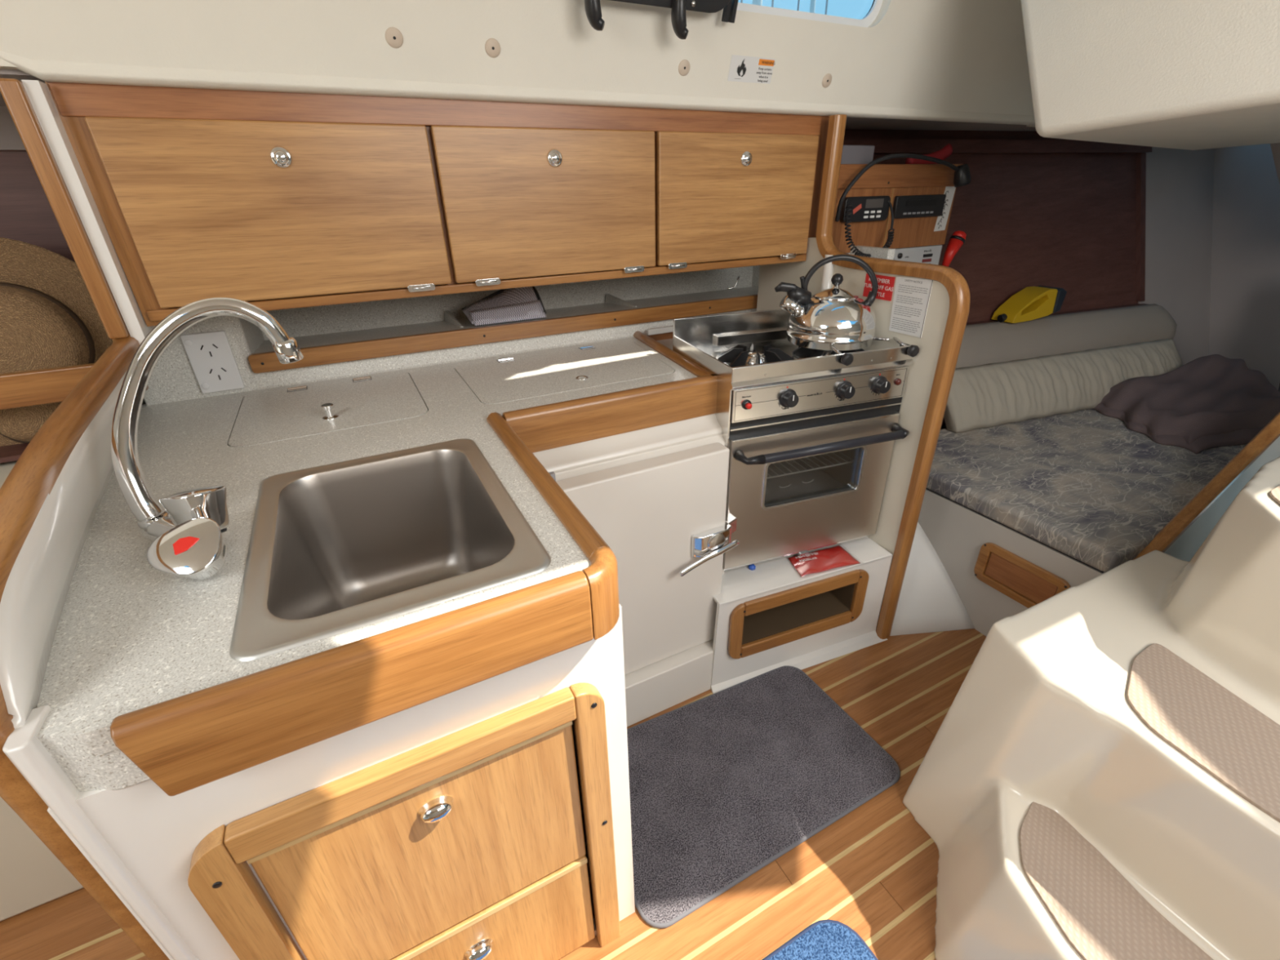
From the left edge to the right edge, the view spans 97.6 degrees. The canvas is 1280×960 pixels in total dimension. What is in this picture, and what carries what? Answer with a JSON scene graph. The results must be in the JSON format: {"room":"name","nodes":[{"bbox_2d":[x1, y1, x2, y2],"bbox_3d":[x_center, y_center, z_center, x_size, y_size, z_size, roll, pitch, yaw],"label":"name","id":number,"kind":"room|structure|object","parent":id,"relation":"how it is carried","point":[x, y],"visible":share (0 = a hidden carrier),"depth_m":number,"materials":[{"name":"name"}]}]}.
{"room":"ship interior","nodes":[
{"label":"ship interior","id":0,"kind":"room"},
{"bbox_2d":[0,150,75,262],"bbox_3d":[-2.055,0.043,1.198,1.700,1.500,0.040,-14,30,-24],"label":"wall","id":1,"kind":"structure","parent":0,"point":[27,215],"depth_m":1.24,"materials":[{"name":"brown wood"}]},
{"bbox_2d":[0,106,26,150],"bbox_3d":[-2.032,-0.563,0.866,1.750,0.080,0.020,-14,30,-24],"label":"trim","id":2,"kind":"structure","parent":1,"relation":"attached to","point":[10,138],"depth_m":1.18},
{"bbox_2d":[0,399,143,462],"bbox_3d":[-1.694,-0.028,1.101,1.095,0.010,0.390,-14,30,-24],"label":"shelf","id":3,"kind":"object","parent":1,"relation":"attached to","point":[8,453],"visible":0.02,"depth_m":1.13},
{"bbox_2d":[0,364,62,446],"bbox_3d":[-1.272,-0.141,1.173,0.219,0.199,0.114,-14,30,-24],"label":"straw hat","id":4,"kind":"object","parent":3,"relation":"on","point":[18,425],"visible":0.25,"depth_m":1.14,"materials":[{"name":"brown wicker"}]},
{"bbox_2d":[0,236,112,373],"bbox_3d":[-1.333,-0.285,1.187,0.430,0.427,0.125,-14,30,-24],"label":"straw hat","id":5,"kind":"object","parent":3,"relation":"on","point":[49,317],"visible":0.54,"depth_m":1.19,"materials":[{"name":"beige wicker"}]},
{"bbox_2d":[0,628,986,959],"bbox_3d":[0.138,1.199,0.561,3.350,0.050,2.800,-14,30,-24],"label":"floor","id":6,"kind":"structure","parent":0,"point":[873,871],"depth_m":1.17,"materials":[{"name":"brown wood"}]},
{"bbox_2d":[0,460,84,921],"bbox_3d":[-1.673,0.519,0.986,1.390,0.835,0.410,-14,30,-24],"label":"settee","id":7,"kind":"object","parent":6,"relation":"on","point":[32,876],"visible":0.02,"depth_m":1.12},
{"bbox_2d":[0,77,198,959],"bbox_3d":[-0.921,0.117,1.042,0.179,1.468,1.313,-14,30,-24],"label":"bulkhead","id":8,"kind":"object","parent":6,"relation":"on","point":[51,499],"visible":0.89,"depth_m":0.65,"materials":[{"name":"white plastic"}]},
{"bbox_2d":[0,363,148,409],"bbox_3d":[-1.552,-0.077,0.900,1.208,0.064,0.020,-14,30,-24],"label":"shelf fiddle","id":9,"kind":"object","parent":8,"relation":"attached to","point":[47,385],"visible":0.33,"depth_m":1.07,"materials":[{"name":"brown wood"}]},
{"bbox_2d":[47,603,635,959],"bbox_3d":[-0.394,0.499,1.019,0.603,0.790,0.534,-14,30,-24],"label":"base cabinet","id":10,"kind":"object","parent":6,"relation":"on","point":[449,826],"visible":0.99,"depth_m":0.74,"materials":[{"name":"white plastic"}]},
{"bbox_2d":[36,245,895,796],"bbox_3d":[-0.092,-0.294,1.384,2.055,0.650,1.489,-14,30,-24],"label":"countertop","id":11,"kind":"structure","parent":10,"relation":"on","point":[141,682],"depth_m":0.82,"materials":[{"name":"grey stone"}]},
{"bbox_2d":[111,297,303,580],"bbox_3d":[-0.559,-0.053,0.722,0.255,0.315,0.231,-14,30,-24],"label":"faucet","id":12,"kind":"object","parent":11,"relation":"on","point":[187,539],"visible":1,"depth_m":0.74,"materials":[{"name":"silver metal"}]},
{"bbox_2d":[180,330,244,393],"bbox_3d":[-1.020,-0.281,1.340,0.087,0.140,0.016,-14,30,-24],"label":"power outlet","id":13,"kind":"object","parent":11,"relation":"attached to","point":[210,354],"visible":1,"depth_m":1.33,"materials":[{"name":"white plastic"}]},
{"bbox_2d":[184,339,192,346],"bbox_3d":[-1.046,-0.318,1.298,0.016,0.016,0.004,-14,30,-24],"label":"rocker switch","id":14,"kind":"object","parent":13,"relation":"attached to","point":[187,342],"depth_m":1.30,"materials":[{"name":"white plastic"}]},
{"bbox_2d":[201,382,209,389],"bbox_3d":[-1.044,-0.225,1.346,0.016,0.016,0.004,-14,30,-24],"label":"rocker switch","id":15,"kind":"object","parent":13,"relation":"attached to","point":[204,385],"depth_m":1.35,"materials":[{"name":"white plastic"}]},
{"bbox_2d":[229,438,551,661],"bbox_3d":[-0.377,0.160,0.897,0.360,0.245,0.490,-14,30,-24],"label":"sink","id":16,"kind":"object","parent":11,"relation":"in","point":[335,548],"visible":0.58,"depth_m":0.98,"materials":[{"name":"silver metal"}]},
{"bbox_2d":[266,449,514,619],"bbox_3d":[-0.378,0.159,0.900,0.298,0.244,0.415,-14,30,-24],"label":"basin","id":17,"kind":"object","parent":16,"relation":"in","point":[347,539],"depth_m":1.02,"materials":[{"name":"silver metal"}]},
{"bbox_2d":[248,293,757,373],"bbox_3d":[-0.182,-0.487,1.738,1.762,0.046,0.021,-14,30,-24],"label":"rail","id":18,"kind":"object","parent":11,"relation":"attached to","point":[267,362],"visible":0.8,"depth_m":1.61,"materials":[{"name":"brown wood"}]},
{"bbox_2d":[462,286,546,326],"bbox_3d":[-0.411,-0.542,1.688,0.232,0.106,0.138,-14,30,-24],"label":"pouch","id":19,"kind":"object","parent":11,"relation":"on","point":[519,304],"visible":0.88,"depth_m":1.69,"materials":[{"name":"white fabric"}]},
{"bbox_2d":[727,275,739,289],"bbox_3d":[0.352,-0.738,2.100,0.054,0.045,0.018,-14,30,-24],"label":"clip","id":20,"kind":"object","parent":11,"relation":"on","point":[738,277],"visible":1,"depth_m":2.10,"materials":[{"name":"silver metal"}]},
{"bbox_2d":[533,413,738,726],"bbox_3d":[-0.004,0.261,1.457,0.555,0.795,0.220,-14,30,-24],"label":"cabinet","id":21,"kind":"object","parent":6,"relation":"on","point":[656,495],"visible":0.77,"depth_m":1.37,"materials":[{"name":"white plastic"}]},
{"bbox_2d":[626,666,900,928],"bbox_3d":[0.238,0.720,1.416,0.727,0.010,0.454,-14,30,-24],"label":"floor mat","id":22,"kind":"object","parent":6,"relation":"on","point":[724,784],"visible":0.77,"depth_m":1.37,"materials":[{"name":"grey carpet"}]},
{"bbox_2d":[672,308,919,570],"bbox_3d":[0.424,-0.127,1.635,0.539,0.642,0.426,-10,29,-17],"label":"gas stove","id":23,"kind":"object","parent":6,"relation":"on","point":[810,435],"visible":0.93,"depth_m":1.50,"materials":[{"name":"silver metal"}]},
{"bbox_2d":[722,411,909,568],"bbox_3d":[0.426,-0.050,1.677,0.566,0.437,0.491,-14,30,-24],"label":"oven","id":24,"kind":"object","parent":23,"relation":"in","point":[799,482],"depth_m":1.55,"materials":[{"name":"metal"}]},
{"bbox_2d":[733,368,906,421],"label":"control panel","id":25,"kind":"object","parent":23,"relation":"on","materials":[{"name":"silver metal"}]},
{"bbox_2d":[774,254,878,351],"bbox_3d":[0.518,-0.486,1.505,0.241,0.225,0.232,18,33,32],"label":"kettle","id":26,"kind":"object","parent":23,"relation":"on","point":[836,316],"visible":1,"depth_m":1.46,"materials":[{"name":"silver metal"}]},
{"bbox_2d":[786,287,811,304],"bbox_3d":[0.423,-0.490,1.491,0.063,0.052,0.041,-5,28,-7],"label":"spout","id":27,"kind":"object","parent":26,"relation":"attached to","point":[795,295],"depth_m":1.48,"materials":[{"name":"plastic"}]},
{"bbox_2d":[710,537,892,693],"bbox_3d":[0.385,0.287,1.897,0.620,0.328,0.655,-11,29,-18],"label":"plinth","id":28,"kind":"object","parent":6,"relation":"on","point":[770,616],"depth_m":1.66,"materials":[{"name":"white plastic"}]},
{"bbox_2d":[788,545,859,577],"bbox_3d":[0.534,0.233,1.645,0.213,0.020,0.109,-10,29,-17],"label":"sachet","id":29,"kind":"object","parent":28,"relation":"on","point":[825,559],"visible":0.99,"depth_m":1.64,"materials":[{"name":"plastic"}]},
{"bbox_2d":[762,919,878,959],"bbox_3d":[0.148,1.102,0.684,0.920,0.010,0.672,-14,30,-24],"label":"floor mat","id":30,"kind":"object","parent":6,"relation":"on","point":[823,940],"visible":1,"depth_m":1.07,"materials":[{"name":"blue carpet"}]},
{"bbox_2d":[756,114,970,639],"bbox_3d":[0.601,-0.293,1.767,0.052,1.468,0.765,-14,30,-24],"label":"wall","id":31,"kind":"structure","parent":6,"relation":"on","point":[931,375],"depth_m":1.54,"materials":[{"name":"brown wood"}]},
{"bbox_2d":[862,273,895,301],"bbox_3d":[0.645,-0.522,1.514,0.004,0.060,0.099,-14,30,-24],"label":"sign","id":32,"kind":"object","parent":31,"relation":"attached to","point":[886,283],"visible":0.73,"depth_m":1.50,"materials":[{"name":"red laminate"}]},
{"bbox_2d":[888,275,933,337],"bbox_3d":[0.695,-0.449,1.446,0.004,0.141,0.106,-14,30,-24],"label":"notice","id":33,"kind":"object","parent":31,"relation":"attached to","point":[911,299],"visible":1,"depth_m":1.44,"materials":[{"name":"white paper"}]},
{"bbox_2d":[889,521,975,635],"bbox_3d":[0.853,0.233,1.891,0.280,0.415,0.523,-14,30,-24],"label":"wall panel","id":34,"kind":"object","parent":6,"relation":"on","point":[929,601],"visible":0.31,"depth_m":1.85,"materials":[{"name":"white plastic"}]},
{"bbox_2d":[918,425,1105,636],"bbox_3d":[1.863,-0.005,2.334,2.016,0.387,1.025,-14,30,-24],"label":"quarter berth","id":35,"kind":"object","parent":6,"relation":"on","point":[997,572],"visible":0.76,"depth_m":1.73,"materials":[{"name":"white plastic"}]},
{"bbox_2d":[925,408,1246,573],"bbox_3d":[1.892,-0.158,2.135,1.955,0.064,0.783,-14,30,-24],"label":"mattress","id":36,"kind":"object","parent":35,"relation":"on","point":[1093,490],"visible":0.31,"depth_m":1.79,"materials":[{"name":"grey fabric"}]},
{"bbox_2d":[943,337,1182,432],"bbox_3d":[1.789,-0.405,2.313,1.335,0.209,0.144,-10,29,-16],"label":"cushion","id":37,"kind":"object","parent":36,"relation":"on","point":[990,394],"visible":0.78,"depth_m":2.24,"materials":[{"name":"beige fabric"}]},
{"bbox_2d":[955,303,1177,368],"bbox_3d":[1.761,-0.586,2.377,1.478,0.202,0.128,-10,29,-16],"label":"bolster cushion","id":38,"kind":"object","parent":37,"relation":"on","point":[993,342],"visible":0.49,"depth_m":2.34,"materials":[{"name":"beige fabric"}]},
{"bbox_2d":[1091,354,1279,453],"bbox_3d":[2.285,-0.353,2.225,1.016,0.193,0.552,-14,30,-24],"label":"blanket","id":39,"kind":"object","parent":36,"relation":"on","point":[1212,401],"visible":0.96,"depth_m":2.16,"materials":[{"name":"fabric"}]},
{"bbox_2d":[902,457,1279,959],"bbox_3d":[1.188,0.490,0.980,1.329,0.790,0.861,-14,30,-24],"label":"steps","id":40,"kind":"structure","parent":6,"relation":"on","point":[1101,780],"depth_m":0.98,"materials":[{"name":"beige plastic"}]},
{"bbox_2d":[1133,411,1279,561],"bbox_3d":[1.754,0.025,1.636,1.186,0.980,0.036,-14,30,-24],"label":"wall","id":41,"kind":"structure","parent":6,"relation":"on","point":[1184,535],"depth_m":1.54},
{"bbox_2d":[0,0,1035,125],"bbox_3d":[-0.573,-0.925,0.861,4.500,0.530,0.190,-14,30,-24],"label":"wall","id":42,"kind":"structure","parent":0,"point":[943,60],"depth_m":1.15,"materials":[{"name":"plastic"}]},
{"bbox_2d":[385,26,403,48],"bbox_3d":[-0.454,-0.816,1.034,0.031,0.030,0.012,-14,30,-24],"label":"nut","id":43,"kind":"object","parent":42,"relation":"attached to","point":[393,37],"visible":1,"depth_m":1.03,"materials":[{"name":"beige plastic"}]},
{"bbox_2d":[44,81,829,326],"bbox_3d":[-0.291,-0.732,1.465,1.673,0.391,0.427,-14,30,-24],"label":"locker","id":44,"kind":"object","parent":42,"relation":"attached to","point":[268,201],"visible":1,"depth_m":1.18,"materials":[{"name":"brown wood"}]},
{"bbox_2d":[484,38,500,57],"bbox_3d":[-0.292,-0.856,1.109,0.031,0.030,0.012,-14,30,-24],"label":"nut","id":45,"kind":"object","parent":42,"relation":"attached to","point":[492,47],"visible":1,"depth_m":1.11,"materials":[{"name":"beige plastic"}]},
{"bbox_2d":[0,68,1036,131],"bbox_3d":[-0.149,-1.092,1.698,6.000,0.022,0.900,-14,30,-24],"label":"trim","id":46,"kind":"structure","parent":42,"relation":"attached to","point":[851,122],"depth_m":1.93,"materials":[{"name":"brown wood"}]},
{"bbox_2d":[584,0,737,39],"bbox_3d":[0.049,-1.068,1.073,0.407,0.342,0.115,-14,30,-24],"label":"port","id":47,"kind":"object","parent":42,"relation":"attached to","point":[593,7],"visible":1,"depth_m":1.16,"materials":[{"name":"black plastic"}]},
{"bbox_2d":[678,59,689,75],"bbox_3d":[0.102,-0.952,1.293,0.031,0.030,0.012,-14,30,-24],"label":"screw","id":48,"kind":"object","parent":42,"relation":"attached to","point":[684,65],"visible":1,"depth_m":1.29,"materials":[{"name":"beige plastic"}]},
{"bbox_2d":[727,54,775,84],"bbox_3d":[0.272,-1.000,1.366,0.131,0.049,0.015,-14,30,-24],"label":"warning sticker","id":49,"kind":"object","parent":42,"relation":"attached to","point":[743,68],"visible":1,"depth_m":1.36,"materials":[{"name":"white paper"}]},
{"bbox_2d":[737,0,883,27],"bbox_3d":[0.224,-1.184,1.202,0.905,0.275,0.102,-14,30,-24],"label":"window","id":50,"kind":"structure","parent":42,"relation":"in","point":[869,18],"depth_m":1.38,"materials":[{"name":"white plastic"}]},
{"bbox_2d":[822,73,831,87],"bbox_3d":[0.492,-1.050,1.472,0.031,0.030,0.012,-14,30,-24],"label":"screw","id":51,"kind":"object","parent":42,"relation":"attached to","point":[827,79],"visible":1,"depth_m":1.47,"materials":[{"name":"beige plastic"}]},
{"bbox_2d":[1021,0,1279,150],"bbox_3d":[1.587,-1.099,1.348,1.400,0.473,0.943,-14,30,-24],"label":"ceiling","id":52,"kind":"structure","parent":42,"relation":"attached to","point":[1180,74],"depth_m":1.11,"materials":[{"name":"plastic"}]},
{"bbox_2d":[844,128,1137,426],"bbox_3d":[1.474,-0.830,2.325,1.731,1.086,0.372,-10,29,-16],"label":"wall","id":53,"kind":"structure","parent":0,"point":[1067,221],"depth_m":2.35,"materials":[{"name":"brown wood"}]},
{"bbox_2d":[831,164,963,253],"bbox_3d":[0.818,-0.907,1.955,0.587,0.336,0.176,-14,30,-24],"label":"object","id":54,"kind":"object","parent":53,"relation":"attached to","point":[891,180],"visible":0.62,"depth_m":1.86,"materials":[{"name":"brown wood"}]},
{"bbox_2d":[840,145,874,164],"bbox_3d":[0.663,-1.043,1.806,0.165,0.058,0.080,-14,30,-24],"label":"case","id":55,"kind":"object","parent":54,"relation":"on","point":[851,154],"visible":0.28,"depth_m":1.78,"materials":[{"name":"white plastic"}]},
{"bbox_2d":[839,195,890,222],"bbox_3d":[0.727,-0.873,1.804,0.198,0.073,0.022,-14,30,-24],"label":"radio","id":56,"kind":"object","parent":54,"relation":"attached to","point":[866,208],"visible":0.9,"depth_m":1.79,"materials":[{"name":"black plastic"}]},
{"bbox_2d":[844,200,894,257],"bbox_3d":[0.742,-0.797,1.791,0.245,0.171,0.060,-19,32,-30],"label":"coiled cord","id":57,"kind":"object","parent":56,"relation":"hanging from","point":[891,234],"visible":0.83,"depth_m":1.77,"materials":[{"name":"black plastic"}]},
{"bbox_2d":[846,244,942,264],"bbox_3d":[0.884,-0.717,1.996,0.500,0.198,0.024,-14,30,-24],"label":"switch panel","id":58,"kind":"object","parent":54,"relation":"attached to","point":[924,254],"visible":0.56,"depth_m":2.01,"materials":[{"name":"white plastic"}]},
{"bbox_2d":[897,253,902,258],"bbox_3d":[0.913,-0.787,1.966,0.018,0.018,0.006,-14,30,-24],"label":"switch","id":59,"kind":"object","parent":58,"relation":"attached to","point":[900,255],"depth_m":1.96,"materials":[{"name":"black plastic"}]},
{"bbox_2d":[835,153,970,222],"bbox_3d":[0.858,-0.945,1.804,0.558,0.185,0.053,-13,30,-21],"label":"lamp","id":60,"kind":"object","parent":54,"relation":"attached to","point":[962,177],"visible":1,"depth_m":1.76,"materials":[{"name":"black plastic"}]},
{"bbox_2d":[893,194,946,218],"bbox_3d":[0.952,-0.933,1.909,0.240,0.068,0.016,-14,30,-24],"label":"stereo","id":61,"kind":"object","parent":54,"relation":"attached to","point":[910,206],"visible":0.95,"depth_m":1.90,"materials":[{"name":"black plastic"}]},
{"bbox_2d":[905,143,952,164],"bbox_3d":[0.991,-1.107,1.915,0.205,0.078,0.023,-14,30,-24],"label":"pouch","id":62,"kind":"object","parent":54,"relation":"on","point":[942,154],"visible":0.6,"depth_m":1.92,"materials":[{"name":"fabric"}]},
{"bbox_2d":[933,186,955,231],"bbox_3d":[1.077,-0.957,1.978,0.068,0.142,0.003,-14,30,-24],"label":"sticker","id":63,"kind":"object","parent":54,"relation":"attached to","point":[941,221],"visible":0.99,"depth_m":1.98,"materials":[{"name":"white paper"}]},
{"bbox_2d":[942,230,966,266],"bbox_3d":[1.172,-0.863,2.093,0.078,0.125,0.053,-14,30,-24],"label":"red flare","id":64,"kind":"object","parent":54,"relation":"attached to","point":[957,238],"visible":0.94,"depth_m":2.07,"materials":[{"name":"plastic"}]},
{"bbox_2d":[843,138,1151,153],"bbox_3d":[1.415,-1.313,2.203,1.705,0.045,0.039,-10,29,-16],"label":"trim","id":65,"kind":"structure","parent":53,"relation":"attached to","point":[881,145],"depth_m":2.18,"materials":[{"name":"brown wood"}]},
{"bbox_2d":[966,303,1147,324],"bbox_3d":[1.427,-0.644,2.307,1.911,0.013,0.069,-10,29,-16],"label":"trim","id":66,"kind":"structure","parent":53,"relation":"attached to","point":[1134,304],"depth_m":2.46,"materials":[{"name":"brown wood"}]},
{"bbox_2d":[991,285,1066,323],"bbox_3d":[1.591,-0.718,2.289,0.274,0.124,0.104,-11,29,-18],"label":"torch","id":67,"kind":"object","parent":66,"relation":"on","point":[1031,303],"visible":1,"depth_m":2.27,"materials":[{"name":"yellow plastic"}]},
{"bbox_2d":[1137,146,1214,364],"bbox_3d":[2.500,-1.042,2.615,0.493,1.256,0.505,-14,30,-24],"label":"wall","id":68,"kind":"structure","parent":0,"point":[1179,209],"depth_m":2.59,"materials":[{"name":"grey paint"}]},
{"bbox_2d":[1135,152,1146,301],"bbox_3d":[2.243,-1.148,2.508,0.030,0.640,0.234,-14,30,-24],"label":"trim","id":69,"kind":"structure","parent":68,"relation":"attached to","point":[1140,157],"depth_m":2.50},
{"bbox_2d":[1208,143,1279,390],"bbox_3d":[3.241,-0.624,1.837,0.030,1.890,3.490,-14,30,-24],"label":"wall","id":70,"kind":"structure","parent":0,"point":[1245,300],"depth_m":2.58,"materials":[{"name":"grey paint"}]},
{"bbox_2d":[1270,142,1279,184],"bbox_3d":[2.541,-1.196,2.111,0.750,0.720,0.050,-14,30,-24],"label":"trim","id":71,"kind":"structure","parent":70,"relation":"attached to","point":[1275,147],"depth_m":1.99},
{"label":"outside","id":72,"kind":"structure","parent":0,"visible":0},
{"bbox_2d":[740,0,773,7],"bbox_3d":[1.274,-7.230,5.298,0.520,11.500,0.105,-14,30,-24],"label":"sailboat mast","id":73,"kind":"object","parent":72,"point":[759,2],"visible":0.02,"depth_m":6.24,"materials":[{"name":"metal"}]},
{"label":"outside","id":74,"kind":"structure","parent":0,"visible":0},
{"bbox_2d":[796,0,828,14],"bbox_3d":[1.989,-7.414,5.623,0.520,11.500,0.057,-14,30,-24],"label":"sailboat mast","id":75,"kind":"object","parent":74,"point":[812,6],"visible":0.02,"depth_m":6.57,"materials":[{"name":"metal"}]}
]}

